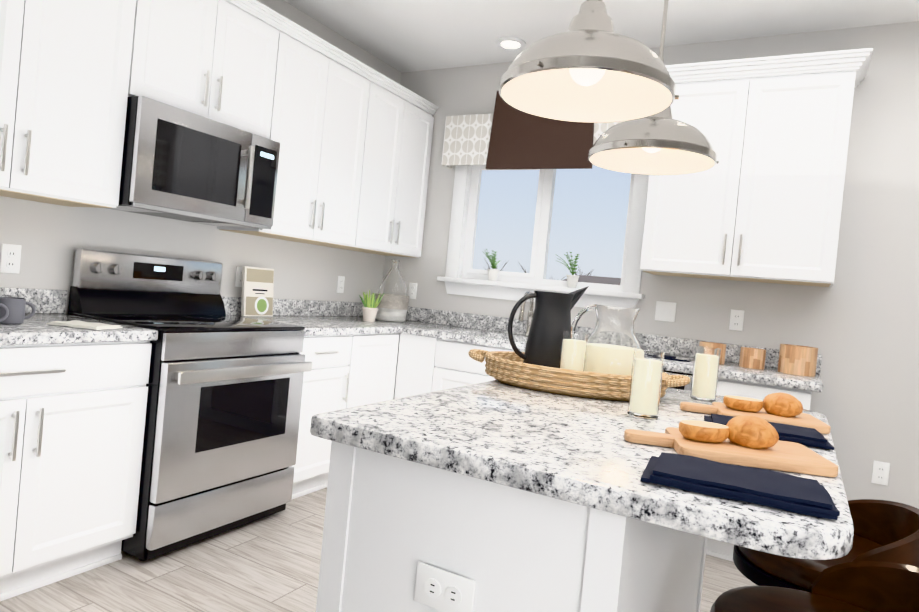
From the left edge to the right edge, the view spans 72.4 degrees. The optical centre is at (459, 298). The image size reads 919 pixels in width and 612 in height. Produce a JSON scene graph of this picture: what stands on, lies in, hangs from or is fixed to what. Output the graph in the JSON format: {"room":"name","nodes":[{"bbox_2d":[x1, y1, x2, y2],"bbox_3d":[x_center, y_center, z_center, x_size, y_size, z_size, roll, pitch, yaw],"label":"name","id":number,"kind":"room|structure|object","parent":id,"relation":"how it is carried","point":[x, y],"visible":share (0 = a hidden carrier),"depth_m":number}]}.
{"room":"kitchen","nodes":[
{"label":"kitchen","id":0,"kind":"room"},
{"bbox_2d":[0,0,401,313],"bbox_3d":[-2.436,-0.445,1.421,0.120,2.745,7.820,6,1,29],"label":"wall","id":1,"kind":"structure","parent":0,"point":[50,239],"depth_m":3.24},
{"bbox_2d":[0,244,21,273],"bbox_3d":[-1.792,-0.157,2.507,0.008,0.115,0.070,6,1,29],"label":"electrical outlet","id":2,"kind":"object","parent":1,"relation":"attached to","point":[10,258],"visible":1,"depth_m":2.50},
{"bbox_2d":[0,0,155,207],"bbox_3d":[-1.649,-0.923,2.282,0.332,1.069,0.856,6,1,29],"label":"upper cabinet","id":3,"kind":"object","parent":1,"relation":"attached to","point":[70,69],"depth_m":2.34},
{"bbox_2d":[0,288,363,315],"bbox_3d":[-1.351,0.038,3.327,0.020,0.100,3.162,6,1,29],"label":"backsplash","id":4,"kind":"structure","parent":1,"relation":"attached to","point":[44,300],"depth_m":3.52},
{"bbox_2d":[148,0,283,140],"bbox_3d":[-1.266,-1.126,2.939,0.332,0.614,0.762,6,1,29],"label":"upper cabinet","id":5,"kind":"object","parent":1,"relation":"attached to","point":[217,60],"depth_m":2.89},
{"bbox_2d":[107,96,279,229],"bbox_3d":[-1.260,-0.592,2.916,0.456,0.440,0.754,6,1,29],"label":"over-the-range microwave","id":6,"kind":"object","parent":5,"relation":"attached to","point":[180,164],"visible":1,"depth_m":2.74},
{"bbox_2d":[235,266,241,286],"bbox_3d":[-1.230,-0.121,3.532,0.008,0.115,0.070,6,1,29],"label":"electrical outlet","id":7,"kind":"object","parent":1,"relation":"attached to","point":[238,281],"visible":0.65,"depth_m":3.52},
{"bbox_2d":[217,20,379,251],"bbox_3d":[-0.921,-0.876,3.610,0.332,1.069,0.874,6,1,29],"label":"upper cabinet","id":8,"kind":"object","parent":1,"relation":"attached to","point":[326,106],"depth_m":3.54},
{"bbox_2d":[336,276,344,292],"bbox_3d":[-0.812,-0.093,4.295,0.008,0.115,0.070,6,1,29],"label":"electrical outlet","id":9,"kind":"object","parent":1,"relation":"attached to","point":[340,284],"visible":1,"depth_m":4.29},
{"bbox_2d":[339,76,435,257],"bbox_3d":[-0.569,-0.853,4.253,0.332,1.069,0.818,6,1,29],"label":"upper cabinet","id":10,"kind":"object","parent":1,"relation":"attached to","point":[401,149],"depth_m":4.21},
{"bbox_2d":[0,487,757,611],"bbox_3d":[0.012,1.220,0.019,6.400,0.060,7.820,6,1,29],"label":"floor","id":11,"kind":"structure","parent":0,"point":[270,563],"depth_m":2.40},
{"bbox_2d":[0,340,155,601],"bbox_3d":[-1.694,0.553,2.184,0.617,0.874,0.866,6,1,29],"label":"base cabinet","id":12,"kind":"object","parent":11,"relation":"on","point":[73,416],"depth_m":2.18},
{"bbox_2d":[0,312,157,347],"bbox_3d":[-1.637,0.100,2.169,0.648,0.040,0.866,6,1,29],"label":"countertop","id":13,"kind":"structure","parent":12,"relation":"on","point":[35,329],"depth_m":2.18},
{"bbox_2d":[0,303,8,321],"bbox_3d":[-1.516,0.048,2.011,0.090,0.088,0.120,6,1,39],"label":"mug","id":14,"kind":"object","parent":13,"relation":"on","point":[6,314],"visible":1,"depth_m":2.05},
{"bbox_2d":[0,297,35,323],"bbox_3d":[-1.539,0.044,2.172,0.121,0.088,0.090,5,1,-41],"label":"mug","id":15,"kind":"object","parent":13,"relation":"on","point":[15,306],"visible":1,"depth_m":2.14},
{"bbox_2d":[47,320,121,329],"bbox_3d":[-1.357,0.097,2.275,0.200,0.012,0.130,6,1,9],"label":"linen cloth","id":16,"kind":"object","parent":13,"relation":"on","point":[83,324],"visible":1,"depth_m":2.24},
{"bbox_2d":[68,248,312,560],"bbox_3d":[-1.209,0.425,2.852,0.740,1.198,0.758,6,1,29],"label":"range","id":17,"kind":"object","parent":11,"relation":"on","point":[222,420],"visible":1,"depth_m":2.68},
{"bbox_2d":[292,336,363,498],"bbox_3d":[-0.996,0.599,3.457,0.617,0.874,0.514,6,1,29],"label":"base cabinet","id":18,"kind":"object","parent":11,"relation":"on","point":[333,382],"depth_m":3.32},
{"bbox_2d":[237,316,423,335],"bbox_3d":[-0.694,0.161,3.890,0.648,0.040,1.536,6,1,29],"label":"countertop","id":19,"kind":"structure","parent":18,"relation":"on","point":[314,325],"depth_m":3.60},
{"bbox_2d":[241,266,273,316],"bbox_3d":[-1.135,-0.035,3.534,0.024,0.275,0.215,0,-2,29],"label":"cookbook","id":20,"kind":"object","parent":19,"relation":"on","point":[257,290],"visible":1,"depth_m":3.52},
{"bbox_2d":[359,290,383,321],"bbox_3d":[-0.583,0.047,4.016,0.169,0.203,0.134,6,1,29],"label":"succulent plant","id":21,"kind":"object","parent":19,"relation":"on","point":[370,309],"visible":1,"depth_m":3.99},
{"bbox_2d":[375,260,409,321],"bbox_3d":[-0.459,-0.055,4.328,0.238,0.418,0.238,6,1,29],"label":"glass bottle","id":22,"kind":"object","parent":19,"relation":"on","point":[393,304],"visible":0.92,"depth_m":4.25},
{"bbox_2d":[356,332,403,405],"bbox_3d":[-0.803,0.612,3.809,0.617,0.874,0.514,6,1,29],"label":"base cabinet","id":23,"kind":"object","parent":11,"relation":"on","point":[380,355],"depth_m":3.74},
{"bbox_2d":[396,336,431,398],"bbox_3d":[-0.544,0.628,4.281,0.617,0.874,0.676,6,1,29],"label":"base cabinet","id":24,"kind":"object","parent":11,"relation":"on","point":[416,351],"depth_m":3.82},
{"bbox_2d":[428,340,513,392],"bbox_3d":[0.375,0.723,3.808,0.935,0.874,0.617,6,1,29],"label":"base cabinet","id":25,"kind":"object","parent":11,"relation":"on","point":[452,366],"depth_m":3.69},
{"bbox_2d":[400,324,822,391],"bbox_3d":[0.779,0.306,3.583,2.239,0.040,0.648,6,1,29],"label":"countertop","id":26,"kind":"structure","parent":25,"relation":"on","point":[729,370],"depth_m":3.22},
{"bbox_2d":[500,336,507,339],"bbox_3d":[0.309,0.364,3.823,0.644,0.196,0.444,6,1,29],"label":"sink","id":27,"kind":"object","parent":26,"relation":"in","point":[501,337],"depth_m":4.07},
{"bbox_2d":[518,291,533,335],"bbox_3d":[0.450,0.100,3.977,0.110,0.292,0.201,6,1,29],"label":"faucet","id":28,"kind":"object","parent":26,"relation":"on","point":[529,317],"visible":0.54,"depth_m":4.03},
{"bbox_2d":[664,355,689,361],"bbox_3d":[1.051,0.308,3.350,0.340,0.013,0.140,6,1,21],"label":"dish towel","id":29,"kind":"object","parent":26,"relation":"on","point":[668,357],"visible":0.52,"depth_m":3.27},
{"bbox_2d":[699,341,725,363],"bbox_3d":[1.340,0.289,3.329,0.132,0.105,0.132,6,1,29],"label":"canister","id":30,"kind":"object","parent":26,"relation":"on","point":[721,346],"visible":0.46,"depth_m":3.27},
{"bbox_2d":[739,347,765,368],"bbox_3d":[1.519,0.310,3.253,0.120,0.100,0.120,6,1,29],"label":"canister","id":31,"kind":"object","parent":26,"relation":"on","point":[753,358],"visible":1,"depth_m":3.20},
{"bbox_2d":[777,344,817,376],"bbox_3d":[1.690,0.308,3.136,0.168,0.140,0.168,6,1,29],"label":"canister","id":32,"kind":"object","parent":26,"relation":"on","point":[797,360],"visible":1,"depth_m":3.07},
{"bbox_2d":[316,444,706,611],"bbox_3d":[0.254,0.747,1.631,0.593,0.874,1.239,6,1,29],"label":"kitchen island","id":33,"kind":"object","parent":11,"relation":"on","point":[494,496],"depth_m":1.11},
{"bbox_2d":[310,380,853,559],"bbox_3d":[0.411,0.304,1.556,0.900,0.040,1.300,6,1,29],"label":"island countertop","id":34,"kind":"structure","parent":33,"relation":"on","point":[572,451],"depth_m":1.09},
{"bbox_2d":[468,349,690,400],"bbox_3d":[0.346,0.233,1.913,0.672,0.076,0.417,6,1,19],"label":"tray","id":35,"kind":"object","parent":34,"relation":"on","point":[510,367],"visible":0.75,"depth_m":1.74},
{"bbox_2d":[508,286,588,367],"bbox_3d":[0.277,0.099,1.992,0.257,0.302,0.156,5,1,-12],"label":"metal pitcher","id":36,"kind":"object","parent":35,"relation":"on","point":[551,321],"visible":0.77,"depth_m":1.94},
{"bbox_2d":[559,331,587,370],"bbox_3d":[0.325,0.178,1.802,0.072,0.160,0.072,6,1,29],"label":"glass","id":37,"kind":"object","parent":35,"relation":"on","point":[573,351],"visible":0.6,"depth_m":1.77},
{"bbox_2d":[571,304,641,375],"bbox_3d":[0.446,0.145,1.905,0.232,0.245,0.190,5,1,-6],"label":"glass pitcher","id":38,"kind":"object","parent":35,"relation":"on","point":[613,342],"visible":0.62,"depth_m":1.85},
{"bbox_2d":[627,349,664,419],"bbox_3d":[0.450,0.207,1.515,0.072,0.160,0.072,6,1,29],"label":"glass","id":39,"kind":"object","parent":34,"relation":"on","point":[645,384],"visible":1,"depth_m":1.49},
{"bbox_2d":[690,346,720,402],"bbox_3d":[0.741,0.229,1.891,0.072,0.160,0.072,6,1,29],"label":"glass","id":40,"kind":"object","parent":34,"relation":"on","point":[705,374],"visible":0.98,"depth_m":1.86},
{"bbox_2d":[624,427,837,476],"bbox_3d":[0.503,0.287,1.211,0.360,0.020,0.190,6,1,9],"label":"board","id":41,"kind":"object","parent":34,"relation":"on","point":[786,456],"visible":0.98,"depth_m":1.14},
{"bbox_2d":[679,420,729,441],"bbox_3d":[0.472,0.257,1.211,0.097,0.033,0.066,5,1,-1],"label":"roll","id":42,"kind":"object","parent":41,"relation":"on","point":[702,431],"visible":1,"depth_m":1.19},
{"bbox_2d":[726,415,778,448],"bbox_3d":[0.560,0.254,1.202,0.094,0.056,0.077,6,1,29],"label":"roll","id":43,"kind":"object","parent":41,"relation":"on","point":[750,431],"visible":0.96,"depth_m":1.18},
{"bbox_2d":[641,452,839,519],"bbox_3d":[0.426,0.283,0.975,0.262,0.021,0.163,6,1,23],"label":"napkin","id":44,"kind":"object","parent":34,"relation":"on","point":[787,492],"visible":1,"depth_m":0.93},
{"bbox_2d":[680,402,830,433],"bbox_3d":[0.756,0.304,1.641,0.340,0.020,0.190,6,1,14],"label":"board","id":45,"kind":"object","parent":34,"relation":"on","point":[801,419],"visible":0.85,"depth_m":1.59},
{"bbox_2d":[723,395,763,411],"bbox_3d":[0.741,0.275,1.639,0.097,0.033,0.066,6,1,19],"label":"roll","id":46,"kind":"object","parent":45,"relation":"on","point":[744,403],"visible":0.98,"depth_m":1.61},
{"bbox_2d":[763,393,802,416],"bbox_3d":[0.835,0.273,1.620,0.094,0.056,0.077,6,1,29],"label":"roll","id":47,"kind":"object","parent":45,"relation":"on","point":[784,404],"visible":1,"depth_m":1.60},
{"bbox_2d":[704,414,834,449],"bbox_3d":[0.698,0.301,1.436,0.255,0.021,0.156,6,1,20],"label":"napkin","id":48,"kind":"object","parent":34,"relation":"on","point":[806,436],"visible":0.48,"depth_m":1.38},
{"bbox_2d":[706,380,811,561],"bbox_3d":[1.504,0.841,3.185,0.415,0.874,0.617,6,1,29],"label":"base cabinet","id":49,"kind":"object","parent":11,"relation":"on","point":[723,550],"depth_m":2.95},
{"bbox_2d":[663,370,692,390],"bbox_3d":[1.031,0.739,3.384,0.612,0.760,0.514,6,1,29],"label":"dishwasher","id":50,"kind":"object","parent":49,"relation":"in","point":[687,387],"visible":0.02,"depth_m":3.07},
{"bbox_2d":[710,561,918,611],"bbox_3d":[0.618,0.845,1.098,0.448,0.764,0.449,6,1,17],"label":"bar stool","id":51,"kind":"object","parent":11,"relation":"on","point":[869,586],"visible":1,"depth_m":1.21},
{"bbox_2d":[733,499,918,591],"bbox_3d":[0.863,0.861,1.534,0.448,0.764,0.449,6,1,21],"label":"bar stool","id":52,"kind":"object","parent":11,"relation":"on","point":[886,531],"visible":0.35,"depth_m":1.48},
{"bbox_2d":[285,0,918,72],"bbox_3d":[0.279,-1.592,-0.027,6.400,0.100,7.820,6,1,29],"label":"ceiling","id":53,"kind":"structure","parent":0,"point":[401,36],"depth_m":3.56},
{"bbox_2d":[496,36,525,49],"bbox_3d":[0.320,-1.594,3.933,0.190,0.015,0.190,6,1,29],"label":"recessed light","id":54,"kind":"object","parent":53,"relation":"in","point":[510,43],"visible":1,"depth_m":3.92},
{"bbox_2d":[499,0,678,122],"bbox_3d":[0.339,-1.007,1.438,0.398,1.099,0.406,6,1,29],"label":"pendant light","id":55,"kind":"object","parent":53,"relation":"hanging from","point":[590,65],"visible":1,"depth_m":1.44},
{"bbox_2d":[588,0,718,174],"bbox_3d":[0.667,-0.985,2.016,0.398,1.099,0.406,6,1,29],"label":"pendant light","id":56,"kind":"object","parent":53,"relation":"hanging from","point":[663,142],"visible":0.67,"depth_m":1.97},
{"bbox_2d":[382,21,918,508],"bbox_3d":[2.082,-0.047,3.322,6.000,2.745,0.120,6,1,29],"label":"wall","id":57,"kind":"structure","parent":0,"point":[856,323],"depth_m":3.28},
{"bbox_2d":[408,283,416,298],"bbox_3d":[-0.344,-0.054,4.579,0.070,0.115,0.008,6,1,29],"label":"electrical outlet","id":58,"kind":"object","parent":57,"relation":"attached to","point":[412,291],"visible":0.92,"depth_m":4.58},
{"bbox_2d":[442,91,623,169],"bbox_3d":[0.555,-1.077,4.040,1.460,0.515,0.151,6,1,29],"label":"window valance","id":59,"kind":"object","parent":57,"relation":"attached to","point":[504,135],"visible":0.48,"depth_m":4.05},
{"bbox_2d":[437,276,644,307],"bbox_3d":[0.486,-0.031,4.111,1.420,0.116,0.120,6,1,29],"label":"window sill","id":60,"kind":"structure","parent":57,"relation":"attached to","point":[495,289],"depth_m":4.13},
{"bbox_2d":[483,249,499,280],"bbox_3d":[0.212,-0.225,4.244,0.123,0.213,0.133,6,1,29],"label":"potted plant","id":61,"kind":"object","parent":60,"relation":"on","point":[493,274],"visible":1,"depth_m":4.22},
{"bbox_2d":[555,252,579,287],"bbox_3d":[0.676,-0.185,3.989,0.179,0.228,0.160,6,1,29],"label":"potted plant","id":62,"kind":"object","parent":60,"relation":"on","point":[572,280],"visible":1,"depth_m":3.95},
{"bbox_2d":[445,164,648,293],"bbox_3d":[0.562,-0.553,4.152,1.360,0.940,0.118,6,1,29],"label":"window","id":63,"kind":"structure","parent":57,"relation":"in","point":[536,275],"depth_m":4.17},
{"bbox_2d":[405,308,821,371],"bbox_3d":[0.663,0.218,4.008,2.866,0.100,0.020,6,1,29],"label":"backsplash","id":64,"kind":"structure","parent":57,"relation":"attached to","point":[678,346],"depth_m":3.95},
{"bbox_2d":[655,301,675,321],"bbox_3d":[1.219,0.079,3.714,0.115,0.115,0.014,6,1,29],"label":"light switch","id":65,"kind":"object","parent":57,"relation":"attached to","point":[665,311],"visible":1,"depth_m":3.71},
{"bbox_2d":[729,309,743,330],"bbox_3d":[1.559,0.124,3.529,0.070,0.115,0.008,6,1,29],"label":"electrical outlet","id":66,"kind":"object","parent":57,"relation":"attached to","point":[736,319],"visible":1,"depth_m":3.53},
{"bbox_2d":[640,56,859,286],"bbox_3d":[1.531,-0.646,3.386,0.930,1.083,0.332,6,1,29],"label":"upper cabinet","id":67,"kind":"object","parent":57,"relation":"attached to","point":[762,200],"depth_m":3.20},
{"bbox_2d":[871,460,889,485],"bbox_3d":[2.138,0.888,3.184,0.070,0.115,0.008,6,1,29],"label":"electrical outlet","id":68,"kind":"object","parent":57,"relation":"attached to","point":[880,473],"visible":1,"depth_m":3.18},
{"label":"outside","id":69,"kind":"structure","parent":0,"visible":0},
{"bbox_3d":[94.702,7.347,178.709,240.000,0.850,396.780,6,1,29],"label":"ground","id":70,"kind":"structure","parent":69,"visible":0},
{"bbox_2d":[485,260,593,279],"bbox_3d":[5.043,-5.520,137.530,184.543,10.137,99.638,6,1,29],"label":"trees","id":71,"kind":"object","parent":70,"relation":"on","point":[549,277],"depth_m":151.23},
{"bbox_2d":[562,275,620,284],"bbox_3d":[27.866,-1.102,122.541,21.000,6.140,11.000,6,1,29],"label":"house","id":72,"kind":"structure","parent":70,"relation":"on","point":[600,280],"depth_m":121.67}
]}

